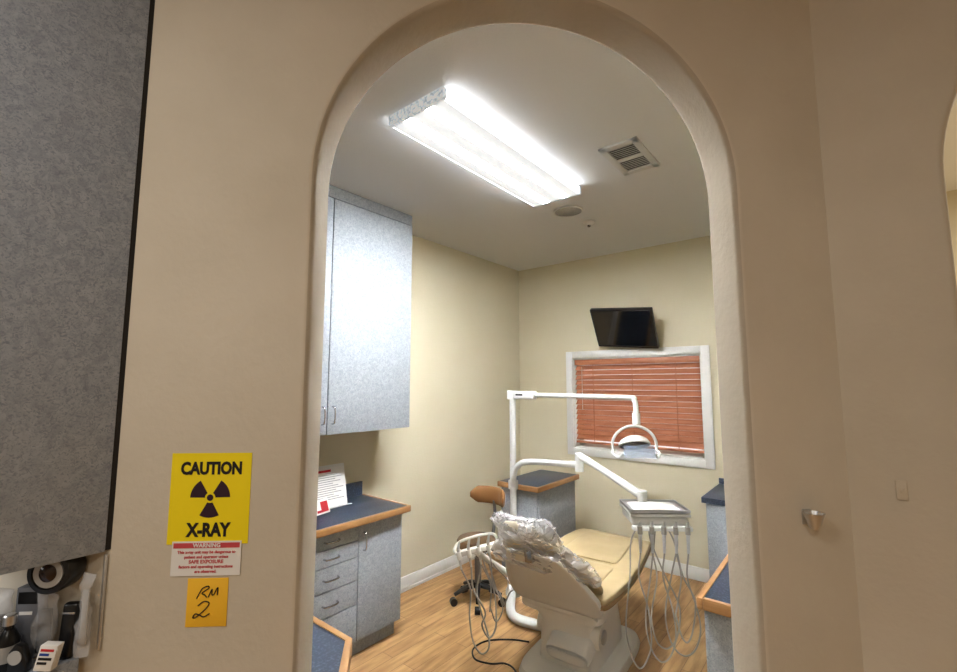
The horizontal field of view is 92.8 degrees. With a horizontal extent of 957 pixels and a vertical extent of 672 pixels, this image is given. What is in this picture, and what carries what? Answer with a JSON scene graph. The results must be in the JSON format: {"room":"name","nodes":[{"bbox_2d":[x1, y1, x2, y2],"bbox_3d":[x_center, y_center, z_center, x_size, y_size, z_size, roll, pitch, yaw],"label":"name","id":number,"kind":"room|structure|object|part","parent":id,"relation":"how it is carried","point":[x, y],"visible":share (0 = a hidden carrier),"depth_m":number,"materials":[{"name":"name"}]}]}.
{"room":"dental clinic","nodes":[
{"label":"dental clinic","id":0,"kind":"room"},
{"bbox_2d":[319,235,520,576],"bbox_3d":[-0.822,0.503,3.256,0.120,2.700,4.120,-5,-8,39],"label":"wall","id":1,"kind":"structure","parent":0,"point":[465,358],"depth_m":3.86,"materials":[{"name":"paint"}]},
{"bbox_2d":[346,481,361,497],"bbox_3d":[-1.141,0.992,2.694,0.016,0.090,1.090,-5,-8,39],"label":"backsplash","id":2,"kind":"structure","parent":1,"relation":"attached to","point":[353,489],"depth_m":3.06,"materials":[{"name":"blue laminate"}]},
{"bbox_2d":[320,184,411,435],"bbox_3d":[-0.979,-0.161,2.755,0.344,1.476,1.280,-5,-8,39],"label":"upper cabinet","id":3,"kind":"object","parent":1,"relation":"attached to","point":[365,386],"visible":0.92,"depth_m":2.87,"materials":[{"name":"grey laminate"}]},
{"bbox_3d":[-0.874,0.451,2.573,0.034,0.109,0.009,-5,-8,39],"label":"handle","id":4,"kind":"part","parent":3,"relation":"part of","materials":[{"name":"silver metal"}]},
{"bbox_3d":[-1.077,-0.158,2.424,0.018,1.400,0.645,-5,-8,39],"label":"door","id":5,"kind":"part","parent":3,"relation":"part of","materials":[{"name":"grey laminate"}]},
{"bbox_3d":[-0.833,0.457,2.624,0.034,0.109,0.009,-5,-8,39],"label":"handle","id":6,"kind":"part","parent":3,"relation":"part of","materials":[{"name":"silver metal"}]},
{"bbox_3d":[-0.880,-0.868,2.748,0.015,0.071,1.280,-5,-8,39],"label":"rail","id":7,"kind":"part","parent":3,"relation":"part of","materials":[{"name":"grey laminate"}]},
{"bbox_2d":[400,534,501,593],"bbox_3d":[-0.179,1.867,3.798,0.022,0.100,1.950,-5,-8,39],"label":"baseboard","id":8,"kind":"structure","parent":1,"relation":"attached to","point":[418,577],"depth_m":3.56,"materials":[{"name":"white paint"}]},
{"bbox_2d":[0,0,863,671],"bbox_3d":[-0.200,0.269,1.027,2.085,2.700,0.120,0,-6,-3],"label":"wall","id":9,"kind":"structure","parent":0,"point":[250,103],"depth_m":1.02,"materials":[{"name":"paint"}]},
{"bbox_2d":[79,590,90,644],"bbox_3d":[-0.764,0.541,0.887,0.031,0.153,0.030,3,-7,-24],"label":"plastic bag","id":10,"kind":"object","parent":9,"relation":"hanging from","point":[86,593],"visible":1,"depth_m":0.88,"materials":[{"name":"white plastic"}]},
{"bbox_2d":[96,554,108,649],"bbox_3d":[-0.748,0.528,0.907,0.006,0.180,0.005,0,-6,-3],"label":"wall strip","id":11,"kind":"object","parent":9,"relation":"attached to","point":[105,564],"visible":1,"depth_m":0.91,"materials":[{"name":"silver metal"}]},
{"bbox_2d":[170,540,241,575],"bbox_3d":[-0.553,0.452,0.926,0.137,0.067,0.002,0,-6,-3],"label":"warning label","id":12,"kind":"object","parent":9,"relation":"attached to","point":[188,558],"visible":1,"depth_m":0.93,"materials":[{"name":"white paper"}]},
{"bbox_2d":[185,577,228,626],"bbox_3d":[-0.547,0.536,0.918,0.080,0.093,0.003,0,-6,-3],"label":"handwritten note","id":13,"kind":"object","parent":9,"relation":"attached to","point":[207,598],"visible":1,"depth_m":0.92,"materials":[{"name":"orange"}]},
{"bbox_2d":[166,453,251,544],"bbox_3d":[-0.553,0.334,0.940,0.161,0.182,0.002,0,-6,-3],"label":"caution sign","id":14,"kind":"object","parent":9,"relation":"attached to","point":[209,500],"visible":1,"depth_m":0.94,"materials":[{"name":"yellow plastic"}]},
{"bbox_2d":[801,509,825,530],"bbox_3d":[0.721,0.396,0.980,0.043,0.037,0.044,-5,-8,39],"label":"cup holder","id":15,"kind":"object","parent":9,"relation":"attached to","point":[814,519],"visible":1,"depth_m":0.97,"materials":[{"name":"silver metal"}]},
{"bbox_3d":[0.719,0.396,1.000,0.020,0.032,0.004,0,-6,-3],"label":"plate","id":16,"kind":"part","parent":15,"relation":"part of","materials":[{"name":"beige plastic"}]},
{"bbox_2d":[349,546,706,671],"bbox_3d":[0.411,1.638,0.658,5.200,0.100,6.400,-5,-8,39],"label":"floor","id":17,"kind":"structure","parent":0,"point":[430,634],"depth_m":2.81,"materials":[{"name":"brown wood"}]},
{"bbox_2d":[313,514,401,655],"bbox_3d":[-0.968,1.419,2.502,0.468,0.720,1.080,-5,-8,39],"label":"base cabinet","id":18,"kind":"object","parent":17,"relation":"on","point":[357,583],"visible":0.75,"depth_m":2.57,"materials":[{"name":"grey laminate"}]},
{"bbox_3d":[-0.774,1.413,2.397,0.034,0.009,0.099,-5,-8,39],"label":"handle","id":19,"kind":"part","parent":18,"relation":"part of","materials":[{"name":"silver metal"}]},
{"bbox_3d":[-0.774,1.286,2.410,0.034,0.009,0.099,-5,-8,39],"label":"handle","id":20,"kind":"part","parent":18,"relation":"part of","materials":[{"name":"silver metal"}]},
{"bbox_3d":[-0.774,1.179,2.421,0.034,0.009,0.099,-5,-8,39],"label":"handle","id":21,"kind":"part","parent":18,"relation":"part of","materials":[{"name":"silver metal"}]},
{"bbox_3d":[-0.774,1.095,2.430,0.034,0.009,0.099,-5,-8,39],"label":"handle","id":22,"kind":"part","parent":18,"relation":"part of","materials":[{"name":"silver metal"}]},
{"bbox_3d":[-0.792,1.415,2.413,0.018,0.126,0.344,-5,-8,39],"label":"drawer","id":23,"kind":"part","parent":18,"relation":"part of","materials":[{"name":"grey laminate"}]},
{"bbox_3d":[-0.792,1.288,2.427,0.018,0.121,0.344,-5,-8,39],"label":"drawer","id":24,"kind":"part","parent":18,"relation":"part of","materials":[{"name":"grey laminate"}]},
{"bbox_3d":[-0.792,1.181,2.438,0.018,0.086,0.344,-5,-8,39],"label":"drawer","id":25,"kind":"part","parent":18,"relation":"part of","materials":[{"name":"grey laminate"}]},
{"bbox_3d":[-0.792,1.097,2.447,0.018,0.076,0.344,-5,-8,39],"label":"drawer","id":26,"kind":"part","parent":18,"relation":"part of","materials":[{"name":"grey laminate"}]},
{"bbox_3d":[-0.792,1.577,2.397,0.018,0.191,0.344,-5,-8,39],"label":"drawer","id":27,"kind":"part","parent":18,"relation":"part of","materials":[{"name":"grey laminate"}]},
{"bbox_2d":[316,481,410,538],"bbox_3d":[-0.954,0.996,2.554,0.481,0.126,1.110,-5,-8,39],"label":"countertop","id":28,"kind":"structure","parent":18,"relation":"on","point":[364,509],"depth_m":2.70,"materials":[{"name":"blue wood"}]},
{"bbox_2d":[317,498,329,515],"bbox_3d":[-0.892,0.977,2.599,0.030,0.086,0.100,-3,-7,27],"label":"folded card","id":29,"kind":"object","parent":28,"relation":"on","point":[322,504],"visible":0.82,"depth_m":2.60,"materials":[{"name":"white paper"}]},
{"bbox_2d":[317,463,351,508],"bbox_3d":[-0.900,0.922,2.784,0.104,0.248,0.240,-5,-8,39],"label":"brochure holder","id":30,"kind":"object","parent":28,"relation":"on","point":[331,478],"visible":0.65,"depth_m":2.82,"materials":[{"name":"white paper"}]},
{"bbox_3d":[-0.642,1.167,2.587,0.034,0.109,0.009,-5,-8,39],"label":"handle","id":31,"kind":"part","parent":18,"relation":"part of","materials":[{"name":"silver metal"}]},
{"bbox_3d":[-0.581,1.393,2.678,0.018,0.620,0.315,-5,-8,39],"label":"door","id":32,"kind":"part","parent":18,"relation":"part of","materials":[{"name":"grey laminate"}]},
{"bbox_2d":[449,485,505,614],"bbox_3d":[0.003,1.478,3.222,0.391,0.751,0.376,-5,-8,39],"label":"stool","id":33,"kind":"object","parent":17,"relation":"on","point":[480,493],"visible":0.74,"depth_m":3.23,"materials":[{"name":"brown leather"}]},
{"bbox_3d":[-0.086,1.749,3.158,0.178,0.083,0.042,2,-6,-17],"label":"leg","id":34,"kind":"part","parent":33,"relation":"part of","materials":[{"name":"black plastic"}]},
{"bbox_3d":[-0.004,1.450,3.214,0.300,0.067,0.300,-5,-8,39],"label":"seat","id":35,"kind":"part","parent":33,"relation":"part of","materials":[{"name":"brown leather"}]},
{"bbox_3d":[-0.009,1.743,3.098,0.042,0.083,0.178,0,-6,4],"label":"leg","id":36,"kind":"part","parent":33,"relation":"part of","materials":[{"name":"black plastic"}]},
{"bbox_3d":[0.087,1.177,3.351,0.320,0.124,0.119,-5,-8,39],"label":"backrest","id":37,"kind":"part","parent":33,"relation":"part of","materials":[{"name":"brown leather"}]},
{"bbox_3d":[0.079,1.749,3.159,0.178,0.083,0.042,-2,-6,16],"label":"leg","id":38,"kind":"part","parent":33,"relation":"part of","materials":[{"name":"black plastic"}]},
{"bbox_3d":[0.082,1.349,3.300,0.023,0.296,0.144,-5,-8,39],"label":"post","id":39,"kind":"part","parent":33,"relation":"part of","materials":[{"name":"silver metal"}]},
{"bbox_2d":[472,639,528,671],"bbox_3d":[0.104,1.740,2.370,0.327,0.055,0.687,-1,-6,6],"label":"cable","id":40,"kind":"object","parent":17,"relation":"on","point":[474,658],"visible":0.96,"depth_m":2.54,"materials":[{"name":"black rubber"}]},
{"bbox_2d":[501,480,575,567],"bbox_3d":[0.491,1.538,3.631,0.336,0.720,0.580,-5,-8,39],"label":"base cabinet","id":41,"kind":"object","parent":17,"relation":"on","point":[551,511],"visible":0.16,"depth_m":3.48,"materials":[{"name":"grey laminate"}]},
{"bbox_2d":[497,469,578,492],"bbox_3d":[0.493,1.156,3.663,0.370,0.038,0.650,-5,-8,39],"label":"countertop","id":42,"kind":"structure","parent":41,"relation":"on","point":[538,481],"depth_m":3.57,"materials":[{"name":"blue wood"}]},
{"bbox_3d":[0.615,1.480,3.535,0.016,0.615,0.560,-5,-8,39],"label":"door","id":43,"kind":"part","parent":41,"relation":"part of","materials":[{"name":"grey laminate"}]},
{"bbox_2d":[453,521,650,671],"bbox_3d":[0.549,1.347,2.594,1.358,0.884,0.745,5,-8,-39],"label":"dental chair","id":44,"kind":"object","parent":17,"relation":"on","point":[576,583],"visible":0.99,"depth_m":2.33,"materials":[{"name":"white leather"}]},
{"bbox_2d":[456,551,461,560],"bbox_3d":[-0.105,1.184,2.455,0.034,0.045,0.026,0,-6,1],"label":"dental handpiece","id":45,"kind":"object","parent":44,"relation":"on","point":[459,553],"depth_m":2.45,"materials":[{"name":"white plastic"}]},
{"bbox_2d":[466,549,471,557],"bbox_3d":[-0.051,1.170,2.456,0.034,0.045,0.026,0,-6,1],"label":"dental handpiece","id":46,"kind":"object","parent":44,"relation":"on","point":[468,551],"depth_m":2.45,"materials":[{"name":"white plastic"}]},
{"bbox_3d":[-0.013,1.147,2.523,0.258,0.108,0.078,0,-6,1],"label":"guard rail","id":47,"kind":"part","parent":44,"relation":"part of","materials":[{"name":"white plastic"}]},
{"bbox_2d":[476,547,481,555],"bbox_3d":[0.002,1.157,2.457,0.034,0.045,0.026,0,-6,1],"label":"dental handpiece","id":48,"kind":"object","parent":44,"relation":"on","point":[478,549],"depth_m":2.45,"materials":[{"name":"white plastic"}]},
{"bbox_2d":[486,544,491,552],"bbox_3d":[0.055,1.144,2.457,0.034,0.045,0.026,0,-6,1],"label":"dental handpiece","id":49,"kind":"object","parent":44,"relation":"on","point":[488,546],"depth_m":2.45,"materials":[{"name":"white plastic"}]},
{"bbox_2d":[505,536,603,594],"bbox_3d":[0.335,1.126,2.267,0.507,0.282,0.272,-4,-7,35],"label":"backrest cushion","id":50,"kind":"object","parent":44,"relation":"on","point":[567,576],"depth_m":2.17,"materials":[{"name":"beige plastic"}]},
{"bbox_3d":[0.550,1.533,2.427,0.234,0.221,0.450,-4,-7,35],"label":"lift arm","id":51,"kind":"part","parent":44,"relation":"part of","materials":[{"name":"white plastic"}]},
{"bbox_3d":[0.518,1.291,2.511,0.363,0.027,0.342,-4,-7,35],"label":"seat panel","id":52,"kind":"part","parent":44,"relation":"part of","materials":[{"name":"beige leather"}]},
{"bbox_3d":[0.759,1.315,2.854,0.347,0.037,0.433,-4,-7,35],"label":"leg panel","id":53,"kind":"part","parent":44,"relation":"part of","materials":[{"name":"beige leather"}]},
{"bbox_2d":[553,529,650,605],"bbox_3d":[0.656,1.323,2.706,0.580,0.062,0.969,-4,-7,35],"label":"seat cushion","id":54,"kind":"object","parent":44,"relation":"on","point":[606,555],"depth_m":2.67,"materials":[{"name":"beige leather"}]},
{"bbox_2d":[506,399,701,668],"bbox_3d":[0.570,1.106,2.746,0.425,1.395,1.484,5,-8,-39],"label":"dental delivery unit","id":55,"kind":"object","parent":17,"relation":"on","point":[650,515],"visible":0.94,"depth_m":2.32,"materials":[{"name":"white plastic"}]},
{"bbox_3d":[0.257,1.146,3.370,0.048,1.345,0.048,-5,-8,39],"label":"post","id":56,"kind":"part","parent":55,"relation":"part of","materials":[{"name":"white plastic"}]},
{"bbox_3d":[0.422,0.970,3.160,0.101,0.271,0.633,5,-8,-39],"label":"arm","id":57,"kind":"part","parent":55,"relation":"part of","materials":[{"name":"white plastic"}]},
{"bbox_2d":[507,390,660,458],"bbox_3d":[0.625,0.572,3.068,1.109,0.400,0.236,-5,-8,39],"label":"lamp","id":58,"kind":"object","parent":55,"relation":"attached to","point":[632,442],"visible":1,"depth_m":2.84,"materials":[{"name":"white plastic"}]},
{"bbox_3d":[0.697,0.467,3.084,0.772,0.156,0.031,-5,-8,39],"label":"arm","id":59,"kind":"part","parent":58,"relation":"part of","materials":[{"name":"white plastic"}]},
{"bbox_3d":[0.841,0.714,2.767,0.036,0.054,0.119,2,-6,-19],"label":"grip handle","id":60,"kind":"part","parent":58,"relation":"part of","materials":[{"name":"white plastic"}]},
{"bbox_3d":[1.080,0.713,2.755,0.036,0.054,0.119,-3,-7,25],"label":"grip handle","id":61,"kind":"part","parent":58,"relation":"part of","materials":[{"name":"white plastic"}]},
{"bbox_3d":[0.770,0.824,2.717,0.056,0.198,0.563,3,-7,-28],"label":"spring arm","id":62,"kind":"part","parent":55,"relation":"part of","materials":[{"name":"white plastic"}]},
{"bbox_2d":[637,526,642,534],"bbox_3d":[0.794,0.954,2.241,0.024,0.035,0.023,-5,-8,39],"label":"dental handpiece","id":63,"kind":"object","parent":55,"relation":"on","point":[639,528],"depth_m":2.23,"materials":[{"name":"grey plastic"}]},
{"bbox_2d":[649,526,654,534],"bbox_3d":[0.851,0.954,2.238,0.024,0.035,0.023,-5,-8,39],"label":"dental handpiece","id":64,"kind":"object","parent":55,"relation":"on","point":[651,528],"depth_m":2.23,"materials":[{"name":"grey plastic"}]},
{"bbox_2d":[619,499,690,513],"bbox_3d":[0.916,0.892,2.387,0.296,0.020,0.220,0,-6,3],"label":"tray","id":65,"kind":"object","parent":55,"relation":"on","point":[631,506],"depth_m":2.38,"materials":[{"name":"silver metal"}]},
{"bbox_2d":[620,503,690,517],"bbox_3d":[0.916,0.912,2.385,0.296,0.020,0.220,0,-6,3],"label":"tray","id":66,"kind":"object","parent":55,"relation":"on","point":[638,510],"depth_m":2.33,"materials":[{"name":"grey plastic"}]},
{"bbox_2d":[661,526,666,534],"bbox_3d":[0.908,0.953,2.235,0.024,0.035,0.023,-5,-8,39],"label":"dental handpiece","id":67,"kind":"object","parent":55,"relation":"on","point":[663,528],"depth_m":2.23,"materials":[{"name":"grey plastic"}]},
{"bbox_2d":[673,526,678,534],"bbox_3d":[0.966,0.953,2.232,0.024,0.035,0.023,-5,-8,39],"label":"dental handpiece","id":68,"kind":"object","parent":55,"relation":"on","point":[675,528],"depth_m":2.22,"materials":[{"name":"grey plastic"}]},
{"bbox_2d":[685,527,690,534],"bbox_3d":[1.023,0.953,2.229,0.024,0.035,0.023,-5,-8,39],"label":"dental handpiece","id":69,"kind":"object","parent":55,"relation":"on","point":[687,529],"depth_m":2.22,"materials":[{"name":"grey plastic"}]},
{"bbox_2d":[706,503,727,577],"bbox_3d":[1.950,1.470,2.989,0.696,0.720,0.546,-5,-8,39],"label":"base cabinet","id":70,"kind":"object","parent":17,"relation":"on","point":[716,514],"visible":0.21,"depth_m":2.98,"materials":[{"name":"grey laminate"}]},
{"bbox_2d":[701,478,724,505],"bbox_3d":[1.938,1.071,3.032,0.716,0.076,0.560,-5,-8,39],"label":"countertop","id":71,"kind":"structure","parent":70,"relation":"on","point":[716,496],"depth_m":3.06,"materials":[{"name":"blue laminate"}]},
{"bbox_2d":[704,610,733,671],"bbox_3d":[1.415,1.373,2.061,0.352,0.720,1.530,-5,-8,39],"label":"base cabinet","id":72,"kind":"object","parent":17,"relation":"on","point":[718,628],"visible":0.02,"depth_m":1.58,"materials":[{"name":"grey laminate"}]},
{"bbox_3d":[1.043,1.306,1.873,0.016,0.615,0.740,-5,-8,39],"label":"door","id":73,"kind":"part","parent":72,"relation":"part of","materials":[{"name":"grey laminate"}]},
{"bbox_2d":[697,554,730,617],"bbox_3d":[1.401,0.990,2.094,0.366,0.040,1.560,-5,-8,39],"label":"countertop","id":74,"kind":"structure","parent":72,"relation":"on","point":[714,597],"depth_m":1.63,"materials":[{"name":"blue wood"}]},
{"bbox_3d":[-0.856,1.282,1.183,0.780,0.718,0.740,-5,-8,39],"label":"base cabinet","id":75,"kind":"object","parent":17,"relation":"on","visible":0},
{"bbox_2d":[311,616,351,671],"bbox_3d":[-0.829,0.900,1.218,0.870,0.041,0.775,-5,-8,39],"label":"countertop","id":76,"kind":"structure","parent":75,"relation":"on","point":[331,648],"depth_m":1.29,"materials":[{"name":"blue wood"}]},
{"bbox_2d":[329,23,956,270],"bbox_3d":[0.411,-1.147,0.950,5.200,0.100,6.400,-5,-8,39],"label":"ceiling","id":77,"kind":"structure","parent":0,"point":[564,96],"depth_m":2.35,"materials":[{"name":"white paint"}]},
{"bbox_2d":[389,86,580,206],"bbox_3d":[0.110,-0.918,2.385,0.332,0.054,1.205,-5,-8,39],"label":"ceiling light fixture","id":78,"kind":"object","parent":77,"relation":"attached to","point":[439,120],"visible":1,"depth_m":2.21,"materials":[{"name":"white paint"}]},
{"bbox_3d":[-0.013,-0.903,2.482,0.006,0.042,1.165,-5,-8,39],"label":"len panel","id":79,"kind":"part","parent":78,"relation":"part of","materials":[{"name":"white plastic"}]},
{"bbox_3d":[0.232,-0.924,2.286,0.006,0.042,1.165,-5,-8,39],"label":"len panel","id":80,"kind":"part","parent":78,"relation":"part of","materials":[{"name":"white plastic"}]},
{"bbox_2d":[554,205,582,216],"bbox_3d":[0.619,-0.859,3.144,0.200,0.014,0.200,-5,-8,39],"label":"ceiling speaker","id":81,"kind":"object","parent":77,"relation":"attached to","point":[566,210],"visible":1,"depth_m":3.13,"materials":[{"name":"white paint"}]},
{"bbox_2d":[555,207,581,215],"bbox_3d":[0.619,-0.855,3.144,0.184,0.006,0.184,-5,-8,39],"label":"grille","id":82,"kind":"object","parent":81,"relation":"attached to","point":[559,211],"depth_m":3.13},
{"bbox_2d":[583,220,594,226],"bbox_3d":[0.816,-0.823,3.368,0.090,0.038,0.090,-5,-8,39],"label":"smoke detector","id":83,"kind":"object","parent":77,"relation":"attached to","point":[588,223],"visible":1,"depth_m":3.34,"materials":[{"name":"white paint"}]},
{"bbox_2d":[598,136,659,175],"bbox_3d":[0.798,-0.938,2.399,0.200,0.012,0.360,-5,-8,39],"label":"ceiling vent","id":84,"kind":"object","parent":77,"relation":"in","point":[629,156],"visible":1,"depth_m":2.38,"materials":[{"name":"white paint"}]},
{"bbox_2d":[519,190,956,568],"bbox_3d":[2.436,0.494,3.172,5.050,2.700,0.150,-5,-8,39],"label":"wall","id":85,"kind":"structure","parent":0,"point":[675,279],"depth_m":4.07,"materials":[{"name":"paint"}]},
{"bbox_2d":[590,307,659,348],"bbox_3d":[1.253,-0.067,3.904,0.555,0.367,0.297,-5,-8,39],"label":"television","id":86,"kind":"object","parent":85,"relation":"attached to","point":[629,327],"visible":1,"depth_m":3.85,"materials":[{"name":"black plastic"}]},
{"bbox_2d":[566,345,715,469],"bbox_3d":[1.374,0.596,4.000,1.260,0.960,0.150,-5,-8,39],"label":"window","id":87,"kind":"structure","parent":85,"relation":"in","point":[641,455],"depth_m":3.85,"materials":[{"name":"white paint"}]},
{"bbox_2d":[574,356,703,453],"bbox_3d":[1.357,0.578,3.980,1.102,0.772,0.056,-5,-8,39],"label":"window blind","id":88,"kind":"object","parent":87,"relation":"attached to","point":[593,378],"visible":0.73,"depth_m":3.92,"materials":[{"name":"red wood"}]},
{"bbox_3d":[1.360,0.954,3.945,1.098,0.018,0.045,-5,-8,39],"label":"rail","id":89,"kind":"part","parent":88,"relation":"part of","materials":[{"name":"red wood"}]},
{"bbox_2d":[644,556,709,582],"bbox_3d":[1.135,1.886,3.979,1.805,0.100,0.015,-5,-8,39],"label":"baseboard","id":90,"kind":"structure","parent":85,"relation":"attached to","point":[695,573],"depth_m":3.59,"materials":[{"name":"white paint"}]},
{"bbox_2d":[719,478,723,483],"bbox_3d":[2.106,1.075,3.240,0.716,0.040,0.024,-5,-8,39],"label":"backsplash","id":91,"kind":"structure","parent":85,"relation":"attached to","point":[721,480],"depth_m":3.44,"materials":[{"name":"blue laminate"}]},
{"bbox_2d":[809,0,956,671],"bbox_3d":[1.796,0.195,0.320,2.400,2.700,0.130,-5,-8,39],"label":"wall","id":92,"kind":"structure","parent":0,"point":[885,71],"depth_m":0.99,"materials":[{"name":"paint"}]},
{"bbox_2d":[895,480,907,500],"bbox_3d":[0.887,0.324,0.956,0.018,0.040,0.006,-5,-8,39],"label":"light switch","id":93,"kind":"object","parent":92,"relation":"attached to","point":[901,486],"visible":1,"depth_m":0.95,"materials":[{"name":"beige plastic"}]},
{"bbox_3d":[-1.975,0.172,0.102,0.120,2.700,2.300,-5,-8,39],"label":"wall","id":94,"kind":"structure","parent":0,"visible":0},
{"bbox_2d":[27,656,78,671],"bbox_3d":[-1.267,0.602,0.545,0.361,0.037,1.145,-5,-8,39],"label":"countertop","id":95,"kind":"structure","parent":94,"relation":"attached to","point":[71,664],"depth_m":0.86,"materials":[{"name":"grey laminate"}]},
{"bbox_2d":[0,614,5,633],"bbox_3d":[-0.924,0.546,0.873,0.053,0.135,0.030,2,-6,-22],"label":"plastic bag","id":96,"kind":"object","parent":95,"relation":"on","point":[1,615],"visible":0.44,"depth_m":0.87,"materials":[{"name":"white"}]},
{"bbox_2d":[0,612,20,671],"bbox_3d":[-0.876,0.568,0.849,0.035,0.096,0.035,-5,-8,39],"label":"bottle","id":97,"kind":"object","parent":95,"relation":"on","point":[10,636],"visible":0.88,"depth_m":0.84,"materials":[{"name":"black plastic"}]},
{"bbox_2d":[7,641,31,671],"bbox_3d":[-0.840,0.589,0.835,0.032,0.049,0.016,0,-6,-3],"label":"tape dispenser","id":98,"kind":"object","parent":95,"relation":"on","point":[19,659],"visible":1,"depth_m":0.83,"materials":[{"name":"black plastic"}]},
{"bbox_2d":[15,584,48,658],"bbox_3d":[-0.873,0.554,0.888,0.044,0.130,0.021,0,-6,-3],"label":"glove box","id":99,"kind":"object","parent":95,"relation":"on","point":[29,602],"visible":0.52,"depth_m":0.88,"materials":[{"name":"grey"}]},
{"bbox_2d":[35,608,52,652],"bbox_3d":[-0.830,0.552,0.874,0.045,0.124,0.026,-1,-6,12],"label":"plastic bag","id":100,"kind":"object","parent":95,"relation":"on","point":[45,616],"visible":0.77,"depth_m":0.87,"materials":[{"name":"white plastic"}]},
{"bbox_2d":[33,641,63,671],"bbox_3d":[-0.793,0.591,0.842,0.034,0.047,0.024,1,-6,-12],"label":"box","id":101,"kind":"object","parent":95,"relation":"on","point":[49,653],"visible":1,"depth_m":0.83,"materials":[{"name":"white cardboard"}]},
{"bbox_2d":[58,601,81,658],"bbox_3d":[-0.794,0.570,0.886,0.030,0.100,0.025,0,-6,-3],"label":"pouch","id":102,"kind":"object","parent":95,"relation":"on","point":[71,614],"visible":0.91,"depth_m":0.88,"materials":[{"name":"black plastic"}]},
{"bbox_2d":[0,0,154,574],"bbox_3d":[-1.254,-0.359,0.658,0.366,1.520,1.180,-5,-8,39],"label":"upper cabinet","id":103,"kind":"object","parent":94,"relation":"attached to","point":[74,74],"visible":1,"depth_m":0.89,"materials":[{"name":"grey laminate"}]},
{"bbox_2d":[27,556,86,594],"bbox_3d":[-0.819,0.453,0.885,0.080,0.080,0.048,0,-6,-3],"label":"dispenser","id":104,"kind":"object","parent":103,"relation":"attached to","point":[52,578],"visible":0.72,"depth_m":0.87,"materials":[{"name":"black plastic"}]}
]}

